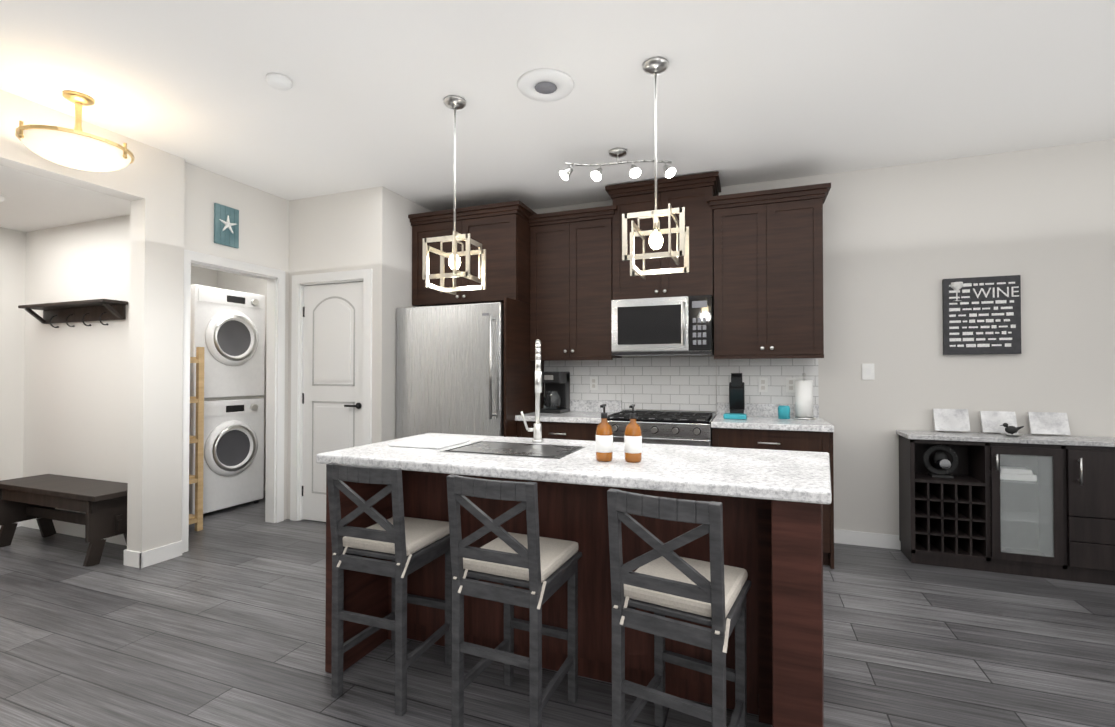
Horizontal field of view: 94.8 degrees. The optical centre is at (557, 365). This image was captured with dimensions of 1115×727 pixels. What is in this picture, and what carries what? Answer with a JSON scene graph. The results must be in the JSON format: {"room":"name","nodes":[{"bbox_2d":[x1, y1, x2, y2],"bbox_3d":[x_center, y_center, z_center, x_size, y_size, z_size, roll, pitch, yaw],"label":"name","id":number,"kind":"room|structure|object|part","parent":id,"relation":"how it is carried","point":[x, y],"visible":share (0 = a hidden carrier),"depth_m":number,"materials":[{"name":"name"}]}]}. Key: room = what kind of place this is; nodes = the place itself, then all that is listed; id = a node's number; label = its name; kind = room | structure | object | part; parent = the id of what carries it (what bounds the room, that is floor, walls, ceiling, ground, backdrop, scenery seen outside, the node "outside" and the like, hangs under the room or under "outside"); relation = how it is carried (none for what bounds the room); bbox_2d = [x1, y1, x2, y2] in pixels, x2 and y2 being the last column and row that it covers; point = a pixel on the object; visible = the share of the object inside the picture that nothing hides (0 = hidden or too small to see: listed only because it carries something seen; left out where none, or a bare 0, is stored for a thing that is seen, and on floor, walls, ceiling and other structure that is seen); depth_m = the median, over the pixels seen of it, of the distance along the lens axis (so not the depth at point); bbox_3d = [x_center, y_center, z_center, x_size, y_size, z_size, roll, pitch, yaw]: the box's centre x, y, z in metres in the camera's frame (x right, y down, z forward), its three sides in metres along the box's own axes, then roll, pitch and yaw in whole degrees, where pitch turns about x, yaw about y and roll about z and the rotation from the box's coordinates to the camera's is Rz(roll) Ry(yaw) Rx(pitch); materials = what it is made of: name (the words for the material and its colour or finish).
{"room":"kitchen","nodes":[
{"label":"kitchen","id":0,"kind":"room"},
{"bbox_2d":[0,89,295,551],"bbox_3d":[-3.344,-0.090,1.877,0.170,2.780,7.230,0,-1,21],"label":"wall","id":1,"kind":"structure","parent":0,"point":[100,401],"depth_m":3.89,"materials":[{"name":"white paint"}]},
{"bbox_2d":[18,299,127,327],"bbox_3d":[-3.720,-0.389,3.925,1.070,0.174,0.160,0,-1,21],"label":"shelf","id":2,"kind":"object","parent":1,"relation":"attached to","point":[100,310],"visible":0.98,"depth_m":3.93,"materials":[{"name":"black wood"}]},
{"bbox_2d":[19,518,126,545],"bbox_3d":[-3.613,1.276,3.946,1.800,0.100,0.012,0,-1,21],"label":"baseboard","id":3,"kind":"structure","parent":1,"relation":"attached to","point":[67,528],"depth_m":4.01,"materials":[{"name":"white"}]},
{"bbox_2d":[137,541,182,568],"bbox_3d":[-2.669,1.270,3.458,0.012,0.100,0.262,0,-1,21],"label":"baseboard","id":4,"kind":"structure","parent":1,"relation":"attached to","point":[163,553],"depth_m":3.44,"materials":[{"name":"white wood"}]},
{"bbox_2d":[214,203,238,247],"bbox_3d":[-2.535,-1.074,3.941,0.038,0.300,0.188,0,-1,21],"label":"picture","id":5,"kind":"object","parent":1,"relation":"attached to","point":[226,225],"visible":0.96,"depth_m":3.93,"materials":[{"name":"teal wood"}]},
{"bbox_2d":[181,249,284,552],"bbox_3d":[-2.561,0.252,4.035,0.118,2.150,0.870,0,-1,21],"label":"door frame","id":6,"kind":"structure","parent":1,"relation":"attached to","point":[275,412],"depth_m":4.35,"materials":[{"name":"white wood"}]},
{"bbox_2d":[296,186,395,443],"bbox_3d":[-1.861,-0.059,4.348,0.990,2.780,0.100,0,-1,21],"label":"wall","id":7,"kind":"structure","parent":0,"point":[350,230],"depth_m":4.22,"materials":[{"name":"white paint"}]},
{"bbox_2d":[290,269,371,520],"bbox_3d":[-1.888,0.274,4.344,0.850,2.115,0.118,0,-1,21],"label":"door frame","id":8,"kind":"structure","parent":7,"relation":"attached to","point":[300,282],"depth_m":4.41,"materials":[{"name":"white wood"}]},
{"bbox_2d":[302,282,362,521],"bbox_3d":[-1.899,0.315,4.322,0.674,2.016,0.086,0,-1,21],"label":"door","id":9,"kind":"structure","parent":7,"relation":"in","point":[332,398],"depth_m":4.34,"materials":[{"name":"white wood"}]},
{"bbox_2d":[392,193,427,439],"bbox_3d":[-1.349,-0.057,4.476,0.120,2.780,0.480,0,-1,21],"label":"wall","id":10,"kind":"structure","parent":0,"point":[401,225],"depth_m":4.35,"materials":[{"name":"white paint"}]},
{"bbox_2d":[0,490,1114,726],"bbox_3d":[-0.335,1.316,0.799,10.550,0.060,7.600,0,-1,21],"label":"floor","id":11,"kind":"structure","parent":0,"point":[220,622],"depth_m":2.35,"materials":[{"name":"grey wood"}]},
{"bbox_2d":[0,474,127,566],"bbox_3d":[-3.521,1.093,3.696,1.250,0.479,0.343,0,-1,21],"label":"bench","id":12,"kind":"object","parent":11,"relation":"on","point":[102,504],"visible":0.77,"depth_m":3.59,"materials":[{"name":"brown wood"}]},
{"bbox_2d":[189,347,203,530],"bbox_3d":[-3.316,0.589,4.149,0.820,1.480,0.340,0,-1,21],"label":"ladder","id":13,"kind":"object","parent":11,"relation":"on","point":[197,477],"visible":0.17,"depth_m":4.13,"materials":[{"name":"brown wood"}]},
{"bbox_2d":[189,285,264,513],"bbox_3d":[-3.344,0.320,4.857,0.832,2.035,0.690,0,-1,21],"label":"dryer","id":14,"kind":"object","parent":11,"relation":"on","point":[227,330],"visible":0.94,"depth_m":4.70,"materials":[{"name":"white metal"}]},
{"bbox_2d":[326,462,451,715],"bbox_3d":[-0.671,0.843,2.124,0.349,0.921,0.434,0,-1,21],"label":"stool","id":15,"kind":"object","parent":11,"relation":"on","point":[407,546],"visible":0.96,"depth_m":1.99,"materials":[{"name":"wood"}]},
{"bbox_2d":[396,302,503,438],"bbox_3d":[-0.762,0.425,4.439,0.970,1.815,0.867,0,-1,21],"label":"fridge","id":16,"kind":"object","parent":11,"relation":"on","point":[449,369],"visible":0.5,"depth_m":4.08,"materials":[{"name":"silver metal"}]},
{"bbox_2d":[446,474,581,726],"bbox_3d":[-0.145,0.839,1.879,0.349,0.921,0.434,0,-1,24],"label":"stool","id":17,"kind":"object","parent":11,"relation":"on","point":[543,569],"visible":1,"depth_m":1.76,"materials":[{"name":"wood"}]},
{"bbox_2d":[516,421,596,440],"bbox_3d":[0.113,0.885,4.266,0.719,0.891,0.596,0,-1,21],"label":"base cabinet","id":18,"kind":"object","parent":11,"relation":"on","point":[550,429],"depth_m":3.99,"materials":[{"name":"brown wood"}]},
{"bbox_2d":[516,409,613,424],"bbox_3d":[0.107,0.420,4.258,0.721,0.040,0.626,0,-1,21],"label":"countertop","id":19,"kind":"structure","parent":18,"relation":"on","point":[574,417],"depth_m":4.01,"materials":[{"name":"white stone"}]},
{"bbox_2d":[540,372,569,412],"bbox_3d":[-0.031,0.225,4.427,0.200,0.350,0.280,0,-1,21],"label":"coffee maker","id":20,"kind":"object","parent":19,"relation":"on","point":[557,393],"visible":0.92,"depth_m":4.35,"materials":[{"name":"black plastic"}]},
{"bbox_2d":[325,470,823,726],"bbox_3d":[0.075,0.858,2.197,1.990,0.890,0.765,0,-1,21],"label":"kitchen island","id":21,"kind":"object","parent":11,"relation":"on","point":[773,501],"depth_m":2.05,"materials":[{"name":"brown wood"}]},
{"bbox_2d":[316,433,831,504],"bbox_3d":[0.075,0.393,2.195,2.044,0.040,0.820,0,-1,21],"label":"island countertop","id":22,"kind":"structure","parent":21,"relation":"on","point":[794,477],"depth_m":1.95,"materials":[{"name":"white stone"}]},
{"bbox_2d":[388,437,469,448],"bbox_3d":[-0.613,0.369,2.475,0.280,0.012,0.280,0,-1,21],"label":"dish mat","id":23,"kind":"object","parent":22,"relation":"on","point":[431,442],"visible":0.96,"depth_m":2.42,"materials":[{"name":"white fabric"}]},
{"bbox_2d":[521,339,542,442],"bbox_3d":[-0.120,0.124,2.467,0.168,0.502,0.210,0,-1,21],"label":"faucet","id":24,"kind":"object","parent":22,"relation":"on","point":[537,429],"visible":1,"depth_m":2.52,"materials":[{"name":"silver metal"}]},
{"bbox_2d":[596,404,612,461],"bbox_3d":[0.182,0.260,2.004,0.068,0.219,0.074,0,-1,21],"label":"soap bottle","id":25,"kind":"object","parent":22,"relation":"on","point":[604,441],"visible":1,"depth_m":1.98,"materials":[{"name":"orange plastic"}]},
{"bbox_2d":[624,404,641,462],"bbox_3d":[0.292,0.260,1.984,0.068,0.219,0.074,0,-1,21],"label":"soap bottle","id":26,"kind":"object","parent":22,"relation":"on","point":[633,443],"visible":1,"depth_m":1.96,"materials":[{"name":"orange plastic"}]},
{"bbox_2d":[607,410,715,446],"bbox_3d":[0.799,0.849,3.954,0.770,0.955,0.667,0,-1,21],"label":"range","id":27,"kind":"object","parent":11,"relation":"on","point":[690,428],"visible":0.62,"depth_m":3.70,"materials":[{"name":"silver metal"}]},
{"bbox_2d":[607,488,750,726],"bbox_3d":[0.399,0.836,1.632,0.349,0.921,0.434,0,-1,31],"label":"stool","id":28,"kind":"object","parent":11,"relation":"on","point":[662,581],"visible":1,"depth_m":1.51,"materials":[{"name":"wood"}]},
{"bbox_2d":[711,425,833,568],"bbox_3d":[1.539,0.879,3.731,0.758,0.891,0.596,0,-1,21],"label":"base cabinet","id":29,"kind":"object","parent":11,"relation":"on","point":[771,439],"depth_m":3.41,"materials":[{"name":"brown wood"}]},
{"bbox_2d":[712,413,833,432],"bbox_3d":[1.533,0.413,3.723,0.760,0.040,0.626,0,-1,21],"label":"countertop","id":30,"kind":"structure","parent":29,"relation":"on","point":[818,425],"depth_m":3.50,"materials":[{"name":"white stone"}]},
{"bbox_2d":[723,413,746,419],"bbox_3d":[1.320,0.375,3.811,0.160,0.035,0.120,0,-1,21],"label":"tray","id":31,"kind":"object","parent":30,"relation":"on","point":[734,416],"visible":1,"depth_m":3.76,"materials":[{"name":"paint"}]},
{"bbox_2d":[729,373,744,413],"bbox_3d":[1.381,0.226,3.947,0.110,0.338,0.205,0,-1,21],"label":"knife block","id":32,"kind":"object","parent":31,"relation":"on","point":[736,395],"visible":0.94,"depth_m":3.90,"materials":[{"name":"black plastic"}]},
{"bbox_2d":[778,405,789,418],"bbox_3d":[1.684,0.345,3.814,0.084,0.095,0.084,0,-1,21],"label":"canister","id":33,"kind":"object","parent":30,"relation":"on","point":[783,411],"visible":0.92,"depth_m":3.78,"materials":[{"name":"teal ceramic"}]},
{"bbox_2d":[793,373,815,419],"bbox_3d":[1.825,0.223,3.794,0.150,0.338,0.150,0,-1,21],"label":"paper towel","id":34,"kind":"object","parent":30,"relation":"on","point":[803,399],"visible":0.98,"depth_m":3.75,"materials":[{"name":"white paper"}]},
{"bbox_2d":[896,430,1114,585],"bbox_3d":[3.137,0.888,3.262,1.605,0.860,0.343,0,-1,21],"label":"sideboard","id":35,"kind":"object","parent":11,"relation":"on","point":[1055,519],"visible":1,"depth_m":3.28,"materials":[{"name":"dark wood"},{"name":"grey granite"},{"name":"frosted glass"}]},
{"bbox_2d":[923,445,958,477],"bbox_3d":[2.602,0.646,3.481,0.200,0.215,0.179,0,-1,21],"label":"holder","id":36,"kind":"object","parent":35,"relation":"in","point":[940,461],"visible":1,"depth_m":3.47,"materials":[{"name":"black metal"}]},
{"bbox_2d":[933,408,1070,434],"bbox_3d":[2.978,0.375,3.461,0.730,0.153,0.052,0,-1,21],"label":"marble tiles","id":37,"kind":"structure","parent":35,"relation":"on","point":[1050,423],"depth_m":3.46,"materials":[{"name":"white stone"}]},
{"bbox_2d":[1000,423,1023,436],"bbox_3d":[2.955,0.414,3.336,0.126,0.084,0.116,0,-1,21],"label":"ornament","id":38,"kind":"object","parent":35,"relation":"on","point":[1011,430],"visible":1,"depth_m":3.32,"materials":[{"name":"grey ceramic"}]},
{"bbox_2d":[1000,466,1036,480],"bbox_3d":[2.957,0.699,3.331,0.200,0.070,0.120,0,-1,21],"label":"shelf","id":39,"kind":"object","parent":35,"relation":"in","point":[1016,474],"visible":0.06,"depth_m":3.28,"materials":[{"name":"white"}]},
{"bbox_2d":[0,0,1114,231],"bbox_3d":[-0.335,-1.369,0.833,10.550,0.410,7.600,0,-1,21],"label":"ceiling","id":40,"kind":"structure","parent":0,"point":[758,90],"depth_m":2.71,"materials":[{"name":"white paint"}]},
{"bbox_2d":[15,91,133,171],"bbox_3d":[-2.615,-1.278,2.796,0.474,0.379,0.479,0,-1,21],"label":"ceiling light","id":41,"kind":"object","parent":40,"relation":"attached to","point":[77,147],"visible":1,"depth_m":2.71,"materials":[{"name":"white glass"}]},
{"bbox_2d":[266,73,292,90],"bbox_3d":[-1.428,-1.452,2.633,0.119,0.037,0.119,0,-1,12],"label":"smoke detector","id":42,"kind":"object","parent":40,"relation":"attached to","point":[279,81],"depth_m":2.60,"materials":[{"name":"white plastic"}]},
{"bbox_2d":[422,95,485,294],"bbox_3d":[-0.568,-0.941,2.838,0.294,1.051,0.294,0,-1,21],"label":"pendant light","id":43,"kind":"object","parent":40,"relation":"hanging from","point":[455,103],"visible":0.98,"depth_m":2.82,"materials":[{"name":"silver metal"}]},
{"bbox_2d":[517,68,573,101],"bbox_3d":[-0.062,-1.459,2.687,0.300,0.020,0.300,0,-1,21],"label":"ceiling vent","id":44,"kind":"object","parent":40,"relation":"in","point":[545,84],"visible":0.98,"depth_m":2.66,"materials":[{"name":"white plastic"}]},
{"bbox_2d":[559,148,675,180],"bbox_3d":[0.404,-1.360,3.470,0.756,0.198,0.290,0,-1,21],"label":"track light","id":45,"kind":"object","parent":40,"relation":"attached to","point":[635,170],"visible":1,"depth_m":3.47,"materials":[{"name":"silver metal"}]},
{"bbox_2d":[622,57,688,278],"bbox_3d":[0.479,-0.961,2.498,0.294,1.021,0.294,0,-1,21],"label":"pendant light","id":46,"kind":"object","parent":40,"relation":"hanging from","point":[654,66],"visible":1,"depth_m":2.47,"materials":[{"name":"silver metal"}]},
{"bbox_2d":[533,139,1114,534],"bbox_3d":[2.340,-0.065,3.818,7.450,2.780,0.100,0,-1,21],"label":"wall","id":47,"kind":"structure","parent":0,"point":[892,235],"depth_m":3.62,"materials":[{"name":"white paint"}]},
{"bbox_2d":[410,207,535,306],"bbox_3d":[-0.700,-0.898,4.593,1.011,0.745,0.596,0,-1,21],"label":"upper cabinet","id":48,"kind":"object","parent":47,"relation":"attached to","point":[505,233],"depth_m":4.28,"materials":[{"name":"brown wood"}]},
{"bbox_2d":[530,211,621,358],"bbox_3d":[0.159,-0.640,4.406,0.718,1.145,0.336,0,-1,21],"label":"upper cabinet","id":49,"kind":"object","parent":47,"relation":"attached to","point":[571,311],"depth_m":4.24,"materials":[{"name":"brown wood"}]},
{"bbox_2d":[608,179,715,299],"bbox_3d":[0.862,-0.950,4.146,0.777,0.853,0.336,0,-1,21],"label":"upper cabinet","id":50,"kind":"object","parent":47,"relation":"attached to","point":[698,200],"depth_m":3.97,"materials":[{"name":"brown wood"}]},
{"bbox_2d":[611,295,713,355],"bbox_3d":[0.844,-0.302,4.088,0.760,0.436,0.445,0,-1,21],"label":"microwave","id":51,"kind":"object","parent":50,"relation":"attached to","point":[674,326],"visible":1,"depth_m":3.92,"materials":[{"name":"silver metal"}]},
{"bbox_2d":[544,356,818,410],"bbox_3d":[0.929,0.148,4.284,2.241,0.445,0.009,0,-1,21],"label":"backsplash","id":52,"kind":"structure","parent":47,"relation":"attached to","point":[669,383],"depth_m":4.25,"materials":[{"name":"tile"}]},
{"bbox_2d":[590,377,597,389],"bbox_3d":[0.318,0.156,4.504,0.070,0.115,0.006,0,-1,21],"label":"electrical outlet plate","id":53,"kind":"object","parent":52,"relation":"attached to","point":[593,380],"depth_m":4.50,"materials":[{"name":"white paint"}]},
{"bbox_2d":[758,377,767,391],"bbox_3d":[1.610,0.150,4.019,0.070,0.115,0.006,0,-1,21],"label":"electrical outlet plate","id":54,"kind":"object","parent":52,"relation":"attached to","point":[763,384],"depth_m":4.02,"materials":[{"name":"white paint"}]},
{"bbox_2d":[786,378,795,392],"bbox_3d":[1.798,0.149,3.949,0.070,0.115,0.006,0,-1,21],"label":"electrical outlet plate","id":55,"kind":"object","parent":52,"relation":"attached to","point":[790,382],"depth_m":3.95,"materials":[{"name":"white paint"}]},
{"bbox_2d":[570,401,818,416],"bbox_3d":[0.927,0.350,4.275,2.242,0.100,0.020,0,-1,21],"label":"backsplash","id":56,"kind":"structure","parent":47,"relation":"attached to","point":[751,409],"depth_m":4.11,"materials":[{"name":"white stone"}]},
{"bbox_2d":[714,191,823,358],"bbox_3d":[1.575,-0.637,3.875,0.738,1.125,0.336,0,-1,21],"label":"upper cabinet","id":57,"kind":"object","parent":47,"relation":"attached to","point":[756,265],"depth_m":3.71,"materials":[{"name":"brown wood"}]},
{"bbox_2d":[834,529,900,549],"bbox_3d":[3.887,1.266,3.161,4.065,0.100,0.012,0,-1,21],"label":"baseboard","id":58,"kind":"structure","parent":47,"relation":"attached to","point":[889,541],"depth_m":3.76,"materials":[{"name":"white wood"}]},
{"bbox_2d":[862,364,874,379],"bbox_3d":[2.288,0.044,3.776,0.080,0.120,0.010,0,-1,21],"label":"light switch","id":59,"kind":"object","parent":47,"relation":"attached to","point":[868,372],"visible":1,"depth_m":3.77,"materials":[{"name":"white plastic"}]},
{"bbox_2d":[942,275,1020,354],"bbox_3d":[2.910,-0.344,3.518,0.430,0.530,0.070,0,-1,21],"label":"picture","id":60,"kind":"object","parent":47,"relation":"attached to","point":[980,324],"depth_m":3.52},
{"bbox_3d":[2.982,-0.498,3.491,0.254,0.069,0.002,0,-1,21],"label":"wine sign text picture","id":61,"kind":"part","parent":60,"relation":"part of"}
]}

